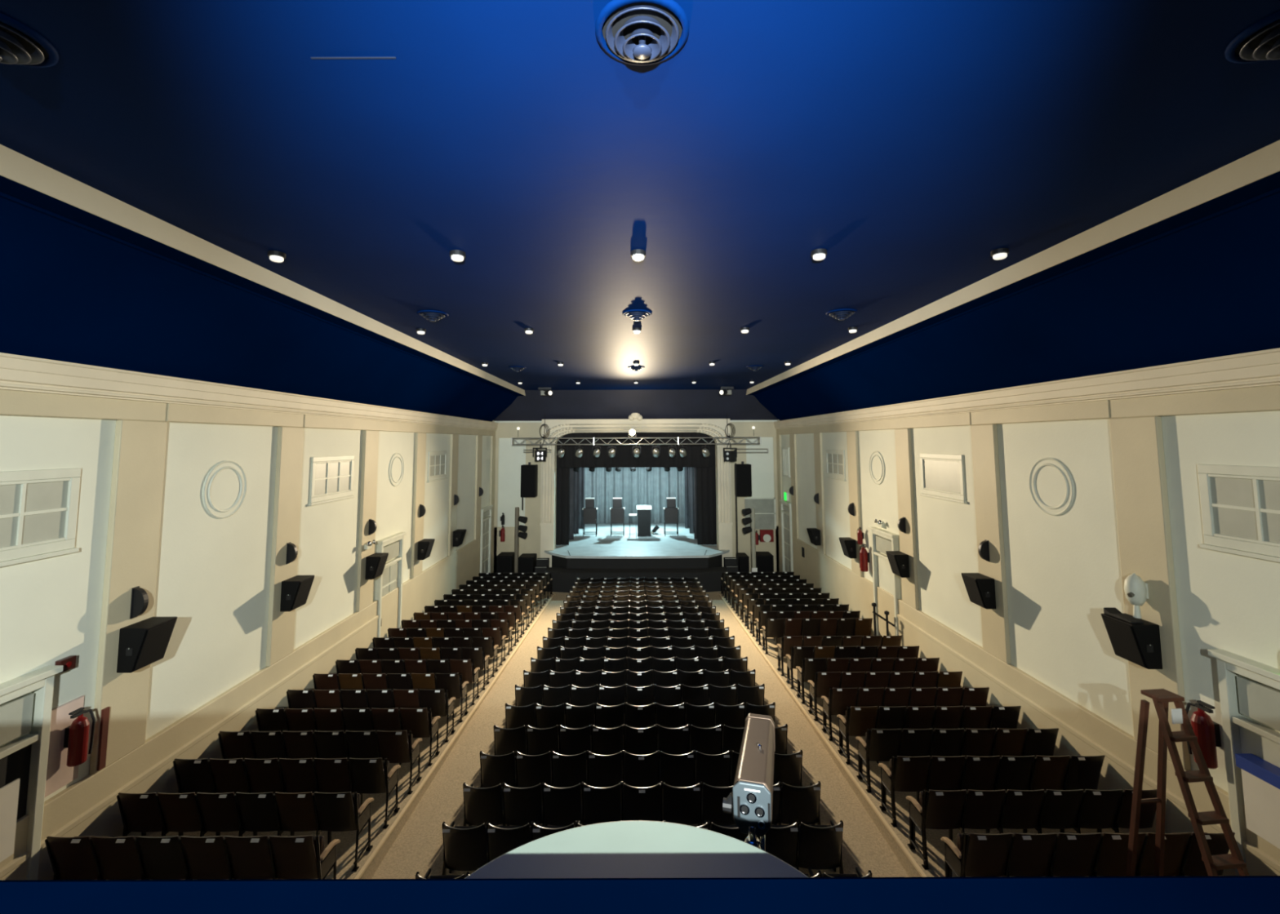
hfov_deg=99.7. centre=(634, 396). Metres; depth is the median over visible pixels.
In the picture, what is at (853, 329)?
ceiling lamp
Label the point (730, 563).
steps
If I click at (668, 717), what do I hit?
seat
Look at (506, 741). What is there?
seat
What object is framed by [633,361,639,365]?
ceiling lamp
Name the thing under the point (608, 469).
lamp
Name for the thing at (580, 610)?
seat
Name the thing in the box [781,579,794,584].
seat
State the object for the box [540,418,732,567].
trim
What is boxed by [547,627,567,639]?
seat
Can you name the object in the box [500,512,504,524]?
fire extinguisher
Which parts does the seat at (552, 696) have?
frame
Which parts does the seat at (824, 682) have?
armrest, frame, backrest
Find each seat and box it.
[44,835,111,879]
[88,835,153,879]
[116,792,162,836]
[133,835,194,879]
[155,792,200,836]
[173,758,213,794]
[177,835,237,879]
[195,792,239,836]
[207,758,247,794]
[217,731,253,759]
[222,835,279,879]
[233,792,278,836]
[242,758,281,794]
[249,730,284,760]
[255,708,286,732]
[267,835,340,879]
[272,791,316,836]
[277,758,315,793]
[280,730,315,759]
[284,708,315,733]
[286,689,315,710]
[311,791,373,871]
[312,673,338,689]
[312,689,341,708]
[312,708,343,731]
[312,730,346,759]
[312,758,351,793]
[335,659,359,675]
[337,673,363,691]
[338,689,367,710]
[341,708,372,732]
[343,730,377,759]
[346,757,400,828]
[355,648,377,661]
[358,659,382,675]
[361,673,386,690]
[364,689,393,710]
[369,707,400,732]
[372,637,392,648]
[375,730,422,794]
[376,648,398,661]
[380,659,404,675]
[385,673,411,690]
[387,628,406,639]
[391,637,413,648]
[391,688,419,710]
[397,648,419,661]
[398,707,440,766]
[400,619,419,629]
[403,659,426,675]
[406,627,425,638]
[409,673,435,690]
[412,637,432,648]
[413,612,430,621]
[415,868,466,879]
[417,688,455,742]
[418,619,436,629]
[418,647,439,660]
[424,605,440,613]
[424,627,444,638]
[426,659,448,674]
[430,612,447,620]
[431,637,452,649]
[434,600,449,606]
[434,673,468,722]
[436,619,454,629]
[439,647,461,661]
[440,605,456,613]
[441,821,487,875]
[443,594,457,600]
[443,627,462,638]
[446,612,463,621]
[448,600,464,606]
[448,659,479,705]
[451,589,465,595]
[451,637,471,648]
[453,619,471,629]
[456,605,472,613]
[457,594,472,600]
[458,584,472,590]
[460,647,489,690]
[462,627,481,639]
[462,782,503,826]
[463,612,480,620]
[464,600,479,606]
[465,589,479,595]
[466,580,479,584]
[471,594,486,600]
[471,605,488,613]
[471,619,489,628]
[471,636,498,677]
[472,576,484,581]
[472,584,485,590]
[478,573,490,577]
[479,580,491,585]
[479,589,493,595]
[480,600,494,606]
[480,612,497,621]
[480,627,506,665]
[480,751,515,787]
[484,576,497,581]
[485,584,498,590]
[486,594,501,600]
[486,821,531,863]
[488,605,503,613]
[489,619,512,655]
[490,573,502,577]
[491,580,504,585]
[493,589,506,595]
[493,724,526,755]
[494,600,510,606]
[497,576,509,581]
[497,612,519,645]
[498,584,512,590]
[501,594,515,599]
[502,573,514,577]
[502,782,542,826]
[503,605,524,637]
[504,580,517,585]
[505,703,535,728]
[506,589,520,595]
[509,576,521,581]
[510,599,529,630]
[511,584,525,590]
[514,573,525,577]
[515,594,534,623]
[515,684,542,706]
[515,751,551,787]
[516,580,529,585]
[520,589,538,617]
[521,576,533,581]
[523,670,549,690]
[525,573,537,577]
[525,584,542,611]
[525,724,559,755]
[529,580,546,605]
[530,657,554,676]
[530,821,574,841]
[533,576,549,600]
[534,703,564,728]
[537,573,552,596]
[537,646,559,671]
[542,636,564,658]
[542,684,569,709]
[542,782,582,826]
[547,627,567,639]
[548,670,574,697]
[551,619,571,637]
[551,751,586,787]
[554,657,578,672]
[555,612,574,622]
[558,724,591,759]
[559,646,582,662]
[560,606,577,617]
[563,600,579,607]
[564,636,585,648]
[564,702,594,728]
[566,595,582,601]
[568,590,584,595]
[568,627,587,639]
[569,684,597,714]
[571,619,590,629]
[572,585,586,591]
[573,581,587,586]
[574,612,592,621]
[574,670,599,687]
[574,821,582,827]
[576,577,590,586]
[577,605,594,613]
[578,657,602,683]
[579,600,595,607]
[581,782,621,826]
[582,595,597,606]
[582,645,604,659]
[584,590,599,599]
[585,635,606,657]
[586,585,600,591]
[586,751,622,787]
[587,627,608,638]
[588,581,602,586]
[590,577,603,582]
[590,619,608,631]
[591,724,623,759]
[592,612,610,621]
[594,605,611,613]
[594,702,624,728]
[595,600,613,608]
[597,684,625,706]
[598,595,613,604]
[599,590,614,595]
[600,585,615,591]
[600,670,626,687]
[602,581,616,586]
[602,657,626,672]
[603,577,617,582]
[604,645,626,670]
[606,635,627,648]
[608,619,628,629]
[608,626,627,638]
[610,612,628,621]
[611,605,628,613]
[613,595,629,601]
[613,600,629,607]
[614,590,629,595]
[615,585,630,591]
[616,581,630,586]
[617,577,630,582]
[621,782,660,822]
[622,751,657,786]
[623,724,656,755]
[624,702,653,728]
[625,684,653,706]
[626,645,649,659]
[626,657,650,674]
[626,670,651,687]
[627,627,648,638]
[627,635,648,648]
[628,605,645,613]
[628,612,646,621]
[628,619,647,629]
[629,590,644,595]
[629,595,644,601]
[629,600,645,607]
[630,577,643,582]
[630,581,644,586]
[630,585,644,591]
[644,577,657,582]
[644,581,657,586]
[644,585,658,591]
[644,589,659,596]
[644,595,661,601]
[645,600,662,610]
[645,605,663,619]
[646,612,664,621]
[647,619,666,629]
[648,626,667,638]
[648,635,670,648]
[649,645,671,670]
[650,657,674,672]
[651,670,677,697]
[653,684,680,713]
[653,702,684,728]
[655,724,688,759]
[657,577,670,582]
[657,581,671,586]
[657,750,693,786]
[658,585,673,591]
[659,589,675,595]
[659,782,700,825]
[661,594,676,601]
[662,600,678,607]
[662,821,708,830]
[663,605,680,619]
[664,612,683,626]
[666,619,685,629]
[667,626,688,637]
[670,577,684,582]
[670,635,691,648]
[671,581,685,586]
[671,645,694,659]
[673,585,688,591]
[674,657,698,679]
[675,589,689,595]
[676,594,692,601]
[677,669,702,696]
[678,600,695,607]
[680,605,697,613]
[680,684,708,706]
[682,612,701,621]
[684,577,697,582]
[684,619,704,629]
[684,702,714,734]
[685,581,700,586]
[688,585,702,591]
[688,626,708,637]
[688,724,721,759]
[689,589,706,595]
[691,635,712,654]
[692,594,709,606]
[693,750,729,789]
[694,600,712,607]
[694,645,717,660]
[697,605,715,613]
[697,657,722,671]
[697,782,735,825]
[701,612,719,621]
[702,669,728,688]
[704,619,724,628]
[704,820,748,842]
[707,626,728,637]
[707,684,736,714]
[712,635,734,648]
[713,702,744,731]
[716,645,741,670]
[720,572,734,595]
[720,724,744,755]
[722,657,747,675]
[724,575,738,600]
[727,579,742,605]
[728,669,755,687]
[728,750,739,786]
[730,583,747,610]
[734,572,746,576]
[734,588,751,616]
[735,684,764,707]
[735,782,780,825]
[738,575,751,580]
[739,593,757,622]
[742,579,755,584]
[743,702,775,728]
[744,598,763,629]
[746,572,758,576]
[746,583,760,589]
[749,604,769,636]
[751,575,763,580]
[751,588,765,594]
[755,579,768,584]
[755,611,776,644]
[756,822,798,867]
[757,593,772,599]
[758,572,770,576]
[760,583,773,589]
[761,618,784,654]
[763,575,775,580]
[763,598,778,605]
[765,588,779,594]
[768,579,781,584]
[768,604,785,613]
[770,572,782,576]
[771,593,786,599]
[773,583,786,588]
[773,611,793,644]
[773,750,802,786]
[773,781,821,825]
[774,724,787,755]
[775,575,787,580]
[776,635,802,675]
[777,598,793,605]
[779,588,793,594]
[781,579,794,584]
[782,572,794,576]
[782,618,801,637]
[785,604,801,612]
[785,646,813,688]
[786,583,800,588]
[786,593,800,599]
[787,575,799,579]
[787,820,843,874]
[792,611,809,619]
[793,579,806,584]
[793,587,807,594]
[793,598,808,605]
[795,657,826,704]
[800,583,813,588]
[800,593,815,599]
[800,604,817,612]
[800,618,819,637]
[801,635,822,647]
[804,872,819,877]
[807,587,821,594]
[807,671,840,721]
[808,598,823,605]
[808,867,871,877]
[809,611,826,619]
[813,646,835,683]
[814,593,830,599]
[817,604,833,612]
[817,618,837,636]
[821,688,857,741]
[822,635,842,647]
[823,598,839,605]
[825,657,848,673]
[826,611,843,619]
[832,604,848,612]
[833,646,856,659]
[835,618,854,636]
[836,706,877,764]
[839,671,865,688]
[841,635,862,647]
[842,611,860,619]
[847,657,871,672]
[853,617,872,637]
[854,646,877,658]
[855,687,884,740]
[855,728,901,792]
[861,635,882,647]
[863,671,889,689]
[870,657,894,672]
[875,646,897,659]
[875,706,906,764]
[878,755,930,826]
[880,635,902,647]
[881,687,910,708]
[887,671,914,689]
[892,657,916,673]
[897,645,919,658]
[897,728,933,756]
[903,706,934,729]
[906,790,966,869]
[907,687,936,706]
[911,671,937,688]
[915,657,939,671]
[916,755,964,803]
[928,728,964,758]
[931,706,963,730]
[933,687,963,707]
[936,671,962,688]
[941,832,1012,877]
[948,789,1005,841]
[960,687,989,707]
[960,706,992,730]
[960,728,995,757]
[960,755,999,791]
[986,789,1044,834]
[988,706,1021,729]
[991,728,1027,758]
[994,755,1035,791]
[1000,832,1057,876]
[1022,728,1058,757]
[1022,789,1084,834]
[1028,755,1070,791]
[1043,832,1101,876]
[1059,789,1123,834]
[1062,755,1105,791]
[1085,832,1146,876]
[1097,789,1156,833]
[1134,832,1191,876]
[1171,832,1235,876]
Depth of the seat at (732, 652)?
13.12 m
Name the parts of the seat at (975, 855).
armrest, frame, seat, number plate, backrest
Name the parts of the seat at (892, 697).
frame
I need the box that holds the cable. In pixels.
[521,497,523,510]
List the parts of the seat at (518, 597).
backrest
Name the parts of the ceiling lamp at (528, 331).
lamp glass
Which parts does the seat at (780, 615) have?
backrest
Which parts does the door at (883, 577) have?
transom pane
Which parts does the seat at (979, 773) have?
frame, number plate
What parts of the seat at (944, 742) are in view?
frame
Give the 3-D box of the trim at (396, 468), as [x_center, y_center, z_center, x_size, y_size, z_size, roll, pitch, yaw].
[-6.713,2.054,15.223,0.040,0.940,0.940,0,-5,0]
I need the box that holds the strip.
[310,57,395,58]
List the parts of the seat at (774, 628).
frame, backrest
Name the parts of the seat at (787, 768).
frame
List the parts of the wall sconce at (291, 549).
plate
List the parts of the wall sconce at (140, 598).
plate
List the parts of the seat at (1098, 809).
frame, number plate, backrest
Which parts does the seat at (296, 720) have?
frame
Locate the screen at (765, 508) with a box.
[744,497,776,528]
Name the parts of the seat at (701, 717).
frame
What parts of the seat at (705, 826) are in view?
backrest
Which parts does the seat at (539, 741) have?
frame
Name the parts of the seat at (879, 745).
armrest, frame, backrest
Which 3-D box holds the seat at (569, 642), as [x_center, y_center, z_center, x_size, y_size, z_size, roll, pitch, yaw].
[-1.563,6.625,14.113,0.548,0.844,0.521,0,-5,0]
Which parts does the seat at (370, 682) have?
frame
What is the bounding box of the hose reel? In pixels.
[759,529,773,542]
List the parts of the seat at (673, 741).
frame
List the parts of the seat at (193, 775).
frame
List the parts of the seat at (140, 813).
frame, number plate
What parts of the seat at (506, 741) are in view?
frame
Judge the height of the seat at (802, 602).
0.980 m
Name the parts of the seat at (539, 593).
backrest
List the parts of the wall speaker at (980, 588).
carry handle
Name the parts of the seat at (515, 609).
backrest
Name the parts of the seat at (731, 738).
frame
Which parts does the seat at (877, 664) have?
frame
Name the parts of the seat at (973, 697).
frame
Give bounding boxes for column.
[539,443,555,525]
[715,442,732,525]
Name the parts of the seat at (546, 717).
frame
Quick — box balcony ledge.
[0,875,1279,913]
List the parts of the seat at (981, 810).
frame, number plate, backrest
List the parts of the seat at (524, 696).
frame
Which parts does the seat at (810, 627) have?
frame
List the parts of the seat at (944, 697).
frame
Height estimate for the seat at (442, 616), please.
0.980 m
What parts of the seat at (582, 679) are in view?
frame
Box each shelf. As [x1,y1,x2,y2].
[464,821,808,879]
[1235,753,1279,789]
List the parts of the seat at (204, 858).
frame, number plate, seat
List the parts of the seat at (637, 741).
frame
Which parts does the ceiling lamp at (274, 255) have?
lamp glass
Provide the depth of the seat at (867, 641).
13.14 m
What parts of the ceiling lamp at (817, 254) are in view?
lamp glass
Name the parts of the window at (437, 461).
pane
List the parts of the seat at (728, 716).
frame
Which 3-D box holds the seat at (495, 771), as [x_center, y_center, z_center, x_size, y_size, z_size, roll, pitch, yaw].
[-2.116,5.878,8.438,0.548,0.844,0.521,0,-5,0]
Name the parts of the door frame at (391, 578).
pane, transom pane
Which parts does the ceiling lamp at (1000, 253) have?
lamp glass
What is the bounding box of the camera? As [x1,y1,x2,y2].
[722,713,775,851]
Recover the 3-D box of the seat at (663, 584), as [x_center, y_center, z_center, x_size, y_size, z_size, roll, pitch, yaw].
[1.191,7.683,21.400,0.548,0.844,0.521,0,-5,0]
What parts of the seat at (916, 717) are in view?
frame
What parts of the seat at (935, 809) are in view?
armrest, frame, seat, number plate, backrest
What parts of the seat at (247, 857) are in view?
frame, number plate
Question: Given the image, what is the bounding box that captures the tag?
[751,568,757,572]
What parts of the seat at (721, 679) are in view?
frame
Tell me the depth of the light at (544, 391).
23.26 m
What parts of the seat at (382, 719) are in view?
frame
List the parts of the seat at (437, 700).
frame, backrest, seat, armrest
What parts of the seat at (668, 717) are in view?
frame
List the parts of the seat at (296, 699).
frame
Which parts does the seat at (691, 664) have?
frame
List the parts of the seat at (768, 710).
frame, backrest, frame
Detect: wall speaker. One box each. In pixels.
[116,617,177,673]
[280,575,315,611]
[364,552,388,579]
[417,538,435,559]
[452,529,466,546]
[806,528,820,545]
[839,537,856,558]
[885,551,909,577]
[960,573,995,608]
[1101,613,1162,669]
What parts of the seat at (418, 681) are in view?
frame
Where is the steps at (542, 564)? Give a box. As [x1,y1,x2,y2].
[534,558,549,591]
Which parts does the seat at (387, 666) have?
frame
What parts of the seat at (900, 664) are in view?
frame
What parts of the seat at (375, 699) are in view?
frame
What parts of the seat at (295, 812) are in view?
frame, number plate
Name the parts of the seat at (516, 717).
frame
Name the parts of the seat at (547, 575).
backrest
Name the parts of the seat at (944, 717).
frame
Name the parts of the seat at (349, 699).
frame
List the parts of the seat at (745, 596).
frame, backrest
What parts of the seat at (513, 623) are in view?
backrest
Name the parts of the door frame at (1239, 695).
transom pane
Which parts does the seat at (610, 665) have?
frame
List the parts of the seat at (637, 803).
frame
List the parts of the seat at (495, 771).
frame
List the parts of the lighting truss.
coupling plate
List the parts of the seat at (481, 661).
backrest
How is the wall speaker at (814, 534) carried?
attached to the wall at (1062, 571)
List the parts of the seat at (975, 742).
frame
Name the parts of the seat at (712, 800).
frame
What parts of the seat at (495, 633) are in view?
backrest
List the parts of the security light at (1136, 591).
globe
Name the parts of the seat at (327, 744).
frame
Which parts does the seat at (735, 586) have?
frame, backrest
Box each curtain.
[555,467,568,545]
[556,432,715,467]
[568,467,573,540]
[573,471,578,533]
[578,467,584,528]
[584,467,684,524]
[684,466,689,528]
[688,466,693,533]
[693,466,697,539]
[696,466,716,545]
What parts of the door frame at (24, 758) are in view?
transom pane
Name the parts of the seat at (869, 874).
armrest, seat, backrest, armrest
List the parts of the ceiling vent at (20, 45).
blade, blade, blade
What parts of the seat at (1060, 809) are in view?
frame, number plate, backrest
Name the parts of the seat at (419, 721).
frame, backrest, seat, armrest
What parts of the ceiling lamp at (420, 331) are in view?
lamp glass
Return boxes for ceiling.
[0,0,1279,390]
[0,175,524,422]
[493,389,777,421]
[747,171,1279,420]
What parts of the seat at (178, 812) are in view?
frame, number plate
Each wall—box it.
[0,414,494,801]
[494,420,777,527]
[544,555,728,592]
[777,410,1279,792]
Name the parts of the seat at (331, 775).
frame, number plate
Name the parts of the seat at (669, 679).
frame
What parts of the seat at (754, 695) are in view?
frame, frame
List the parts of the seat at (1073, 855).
frame, number plate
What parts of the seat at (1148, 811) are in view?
frame, backrest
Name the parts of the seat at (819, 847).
frame, seat, frame, number plate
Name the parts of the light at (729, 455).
barn door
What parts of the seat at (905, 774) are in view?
armrest, frame, seat, backrest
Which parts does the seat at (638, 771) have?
frame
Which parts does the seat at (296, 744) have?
frame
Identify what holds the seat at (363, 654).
on the floor at (345, 849)
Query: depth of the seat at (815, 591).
18.80 m
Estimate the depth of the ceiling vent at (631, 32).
3.06 m
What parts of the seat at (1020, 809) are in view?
frame, number plate, backrest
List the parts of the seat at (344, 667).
frame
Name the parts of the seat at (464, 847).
number plate, frame, seat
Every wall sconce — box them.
[129,586,148,619]
[285,542,297,564]
[368,519,376,535]
[419,504,426,517]
[453,494,458,505]
[479,487,483,496]
[789,486,793,495]
[813,493,818,504]
[848,502,853,515]
[897,516,906,533]
[977,539,990,562]
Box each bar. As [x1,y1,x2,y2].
[523,449,551,453]
[728,448,768,453]
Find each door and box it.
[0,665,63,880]
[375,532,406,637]
[480,505,493,573]
[779,499,793,572]
[868,526,900,635]
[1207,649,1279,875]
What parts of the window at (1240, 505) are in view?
pane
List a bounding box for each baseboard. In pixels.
[0,615,378,880]
[897,613,1279,876]
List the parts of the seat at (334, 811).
frame, backrest, number plate, seat, armrest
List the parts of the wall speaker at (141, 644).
carry handle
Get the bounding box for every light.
[364,539,375,550]
[532,442,546,462]
[537,387,552,395]
[556,444,564,457]
[575,444,583,457]
[592,444,600,457]
[608,444,615,457]
[628,429,635,438]
[632,444,640,457]
[652,444,660,457]
[668,444,676,457]
[678,444,686,457]
[702,444,710,457]
[719,386,733,395]
[723,442,737,462]
[874,519,884,527]
[1124,573,1148,618]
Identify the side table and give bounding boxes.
[629,513,636,537]
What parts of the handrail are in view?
post, rail, post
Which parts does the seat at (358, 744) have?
frame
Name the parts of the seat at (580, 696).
frame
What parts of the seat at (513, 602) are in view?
backrest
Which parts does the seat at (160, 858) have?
frame, number plate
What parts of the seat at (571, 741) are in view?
frame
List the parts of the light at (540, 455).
barn door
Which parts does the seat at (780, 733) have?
frame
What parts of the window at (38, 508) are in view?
pane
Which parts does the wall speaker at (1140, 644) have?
carry handle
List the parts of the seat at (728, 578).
frame, backrest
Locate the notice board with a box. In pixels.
[44,695,84,797]
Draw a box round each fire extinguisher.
[63,707,95,767]
[498,525,505,542]
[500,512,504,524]
[755,530,759,545]
[857,527,864,544]
[858,543,869,572]
[1185,700,1221,768]
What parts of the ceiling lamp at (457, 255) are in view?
lamp glass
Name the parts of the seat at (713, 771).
frame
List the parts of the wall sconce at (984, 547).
plate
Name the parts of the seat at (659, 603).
backrest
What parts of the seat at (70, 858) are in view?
frame, number plate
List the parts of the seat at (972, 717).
frame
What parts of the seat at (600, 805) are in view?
frame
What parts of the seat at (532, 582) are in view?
backrest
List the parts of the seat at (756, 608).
frame, backrest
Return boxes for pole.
[734,463,738,572]
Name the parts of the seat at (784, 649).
frame, backrest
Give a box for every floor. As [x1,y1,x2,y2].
[139,594,554,879]
[371,591,909,879]
[544,523,729,559]
[720,594,1190,877]
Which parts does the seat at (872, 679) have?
frame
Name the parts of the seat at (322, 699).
frame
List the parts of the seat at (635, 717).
frame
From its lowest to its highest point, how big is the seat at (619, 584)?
0.844 m
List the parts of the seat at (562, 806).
frame, number plate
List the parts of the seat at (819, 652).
backrest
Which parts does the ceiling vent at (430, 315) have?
blade, blade, blade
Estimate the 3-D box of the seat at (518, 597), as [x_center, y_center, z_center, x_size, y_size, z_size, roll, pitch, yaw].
[-3.694,7.083,18.167,0.550,0.981,0.535,0,-5,0]
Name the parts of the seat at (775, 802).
backrest, number plate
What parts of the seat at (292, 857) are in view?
frame, backrest, number plate, seat, armrest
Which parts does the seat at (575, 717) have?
frame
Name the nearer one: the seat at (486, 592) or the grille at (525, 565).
the seat at (486, 592)
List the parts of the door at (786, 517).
transom pane, pane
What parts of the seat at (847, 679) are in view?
frame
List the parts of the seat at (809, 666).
frame, backrest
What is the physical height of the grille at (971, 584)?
0.500 m
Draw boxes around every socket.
[739,803,750,815]
[746,791,756,804]
[754,805,764,817]
[757,820,765,829]
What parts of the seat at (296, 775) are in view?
frame, number plate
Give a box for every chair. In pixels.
[582,497,597,536]
[609,497,625,536]
[663,497,679,536]
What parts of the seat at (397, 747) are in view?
frame, backrest, seat, armrest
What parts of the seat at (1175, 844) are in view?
frame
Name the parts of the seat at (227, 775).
frame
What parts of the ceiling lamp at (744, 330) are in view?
lamp glass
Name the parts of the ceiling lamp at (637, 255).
lamp glass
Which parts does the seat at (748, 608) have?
frame, backrest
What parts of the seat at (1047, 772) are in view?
frame, number plate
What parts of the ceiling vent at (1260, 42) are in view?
blade, blade, blade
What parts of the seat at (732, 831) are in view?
frame, seat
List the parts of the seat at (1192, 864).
frame, number plate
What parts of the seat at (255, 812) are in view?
frame, number plate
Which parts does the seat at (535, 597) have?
backrest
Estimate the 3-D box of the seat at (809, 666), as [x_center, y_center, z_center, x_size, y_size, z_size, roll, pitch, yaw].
[3.826,6.085,11.691,0.521,0.981,0.535,0,-5,0]
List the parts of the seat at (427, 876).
armrest, backrest, seat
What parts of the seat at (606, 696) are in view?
frame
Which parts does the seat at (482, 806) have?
number plate, frame, seat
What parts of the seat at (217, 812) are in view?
frame, number plate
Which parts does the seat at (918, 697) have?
frame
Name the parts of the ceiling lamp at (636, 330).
lamp glass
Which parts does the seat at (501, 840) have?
frame, number plate, seat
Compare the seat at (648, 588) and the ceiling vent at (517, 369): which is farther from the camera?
the seat at (648, 588)
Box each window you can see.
[0,467,80,567]
[308,455,354,506]
[426,450,447,482]
[782,447,791,477]
[825,449,845,481]
[920,453,966,503]
[1196,464,1279,563]
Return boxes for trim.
[0,144,525,395]
[0,352,498,430]
[0,389,495,868]
[166,403,373,430]
[202,460,246,518]
[354,594,555,879]
[388,453,404,486]
[493,422,779,573]
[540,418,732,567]
[545,423,726,443]
[628,413,642,420]
[717,593,927,877]
[746,139,1279,395]
[773,347,1279,429]
[776,385,1279,862]
[869,451,884,484]
[901,400,1110,428]
[1029,457,1074,515]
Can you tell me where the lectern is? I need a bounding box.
[636,505,651,536]
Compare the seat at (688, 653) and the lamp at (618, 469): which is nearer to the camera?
the seat at (688, 653)
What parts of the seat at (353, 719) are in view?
frame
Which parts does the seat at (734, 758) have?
frame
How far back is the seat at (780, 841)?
6.64 m
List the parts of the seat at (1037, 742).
frame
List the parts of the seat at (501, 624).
backrest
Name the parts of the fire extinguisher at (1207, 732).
handle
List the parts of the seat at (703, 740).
frame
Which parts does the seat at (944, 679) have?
frame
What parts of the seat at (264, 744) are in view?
frame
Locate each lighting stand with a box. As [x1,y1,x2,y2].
[514,506,527,573]
[742,508,755,568]
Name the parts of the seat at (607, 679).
frame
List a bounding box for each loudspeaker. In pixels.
[520,462,537,497]
[734,461,751,497]
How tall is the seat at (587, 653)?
0.844 m
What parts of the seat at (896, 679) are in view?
frame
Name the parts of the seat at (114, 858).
frame, number plate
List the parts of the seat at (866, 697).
frame, backrest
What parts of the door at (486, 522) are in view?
pane, transom pane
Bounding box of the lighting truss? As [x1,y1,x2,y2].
[511,413,761,445]
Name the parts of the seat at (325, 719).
frame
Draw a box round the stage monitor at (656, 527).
[650,524,659,534]
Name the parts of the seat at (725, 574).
backrest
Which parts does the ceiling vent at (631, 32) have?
blade, blade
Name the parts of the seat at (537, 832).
frame, number plate, seat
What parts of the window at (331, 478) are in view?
pane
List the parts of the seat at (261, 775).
frame, number plate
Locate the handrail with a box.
[871,602,894,635]
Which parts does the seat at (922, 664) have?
frame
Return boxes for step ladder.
[1125,688,1248,876]
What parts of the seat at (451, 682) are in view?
frame, backrest, armrest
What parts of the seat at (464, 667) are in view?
frame, backrest, armrest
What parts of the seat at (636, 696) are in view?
frame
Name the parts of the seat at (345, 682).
frame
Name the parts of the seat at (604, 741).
frame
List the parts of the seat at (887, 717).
frame, backrest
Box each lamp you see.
[267,250,285,262]
[416,328,426,334]
[449,249,465,262]
[481,362,488,366]
[524,328,533,333]
[557,362,564,366]
[573,467,580,471]
[588,467,595,471]
[604,467,611,471]
[614,467,622,471]
[629,467,636,471]
[631,248,645,261]
[632,327,641,333]
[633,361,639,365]
[645,467,652,471]
[664,467,670,471]
[676,467,683,471]
[708,361,715,365]
[740,327,749,333]
[784,361,791,365]
[810,248,826,260]
[848,326,857,333]
[990,248,1008,260]
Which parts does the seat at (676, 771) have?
frame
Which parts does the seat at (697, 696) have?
frame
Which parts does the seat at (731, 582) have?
backrest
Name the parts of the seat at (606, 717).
frame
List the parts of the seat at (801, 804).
frame, frame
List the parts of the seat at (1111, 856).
frame, number plate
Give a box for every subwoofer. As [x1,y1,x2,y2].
[496,551,514,573]
[518,553,537,573]
[736,552,749,573]
[755,551,773,573]
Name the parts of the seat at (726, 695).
frame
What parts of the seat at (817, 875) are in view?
backrest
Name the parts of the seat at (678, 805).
frame, number plate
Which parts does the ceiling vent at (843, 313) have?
blade, blade, blade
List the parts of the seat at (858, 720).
armrest, frame, backrest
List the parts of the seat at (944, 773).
frame, backrest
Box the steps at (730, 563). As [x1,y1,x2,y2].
[724,557,737,573]
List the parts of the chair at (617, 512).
leg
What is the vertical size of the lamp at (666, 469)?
0.564 m
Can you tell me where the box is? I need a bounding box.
[801,546,804,557]
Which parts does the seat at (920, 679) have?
frame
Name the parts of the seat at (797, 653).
frame, backrest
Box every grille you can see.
[133,619,176,671]
[291,577,314,609]
[373,554,388,578]
[424,539,435,559]
[458,530,466,546]
[497,557,511,573]
[519,559,532,573]
[520,466,534,497]
[740,558,748,573]
[756,556,773,573]
[806,528,814,544]
[839,538,849,557]
[885,552,901,577]
[961,574,984,607]
[1102,616,1145,666]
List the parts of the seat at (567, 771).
frame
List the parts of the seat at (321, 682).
frame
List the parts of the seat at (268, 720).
frame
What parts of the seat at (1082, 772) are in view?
frame, number plate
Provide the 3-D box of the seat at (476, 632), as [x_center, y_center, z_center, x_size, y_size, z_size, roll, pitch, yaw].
[-4.214,6.476,14.104,0.479,0.980,0.505,0,-5,0]
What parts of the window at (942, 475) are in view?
pane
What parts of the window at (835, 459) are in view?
pane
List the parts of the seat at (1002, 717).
frame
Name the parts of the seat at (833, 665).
frame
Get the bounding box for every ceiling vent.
[0,12,58,67]
[417,310,448,321]
[508,366,525,372]
[595,0,688,65]
[622,309,652,320]
[627,365,644,371]
[746,365,764,371]
[826,308,857,320]
[1224,10,1279,63]
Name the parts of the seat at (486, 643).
backrest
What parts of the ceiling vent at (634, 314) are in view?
blade, blade, blade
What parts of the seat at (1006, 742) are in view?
frame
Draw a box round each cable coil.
[539,423,549,448]
[724,422,735,448]
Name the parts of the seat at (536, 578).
backrest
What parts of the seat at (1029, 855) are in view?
frame, number plate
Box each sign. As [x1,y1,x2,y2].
[0,778,20,862]
[97,706,110,771]
[783,492,788,501]
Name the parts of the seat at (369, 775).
frame, backrest, number plate, seat, armrest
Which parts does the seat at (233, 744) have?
frame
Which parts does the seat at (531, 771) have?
frame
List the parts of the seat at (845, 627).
frame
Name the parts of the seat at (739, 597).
frame, backrest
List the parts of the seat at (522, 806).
frame, number plate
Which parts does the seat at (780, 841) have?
seat, number plate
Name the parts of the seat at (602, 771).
frame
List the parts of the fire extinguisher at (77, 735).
handle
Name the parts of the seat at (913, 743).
frame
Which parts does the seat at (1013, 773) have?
frame, number plate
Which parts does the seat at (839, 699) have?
armrest, frame, backrest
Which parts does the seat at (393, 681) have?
frame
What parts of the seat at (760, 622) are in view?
frame, backrest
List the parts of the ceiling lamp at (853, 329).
lamp glass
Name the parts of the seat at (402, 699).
frame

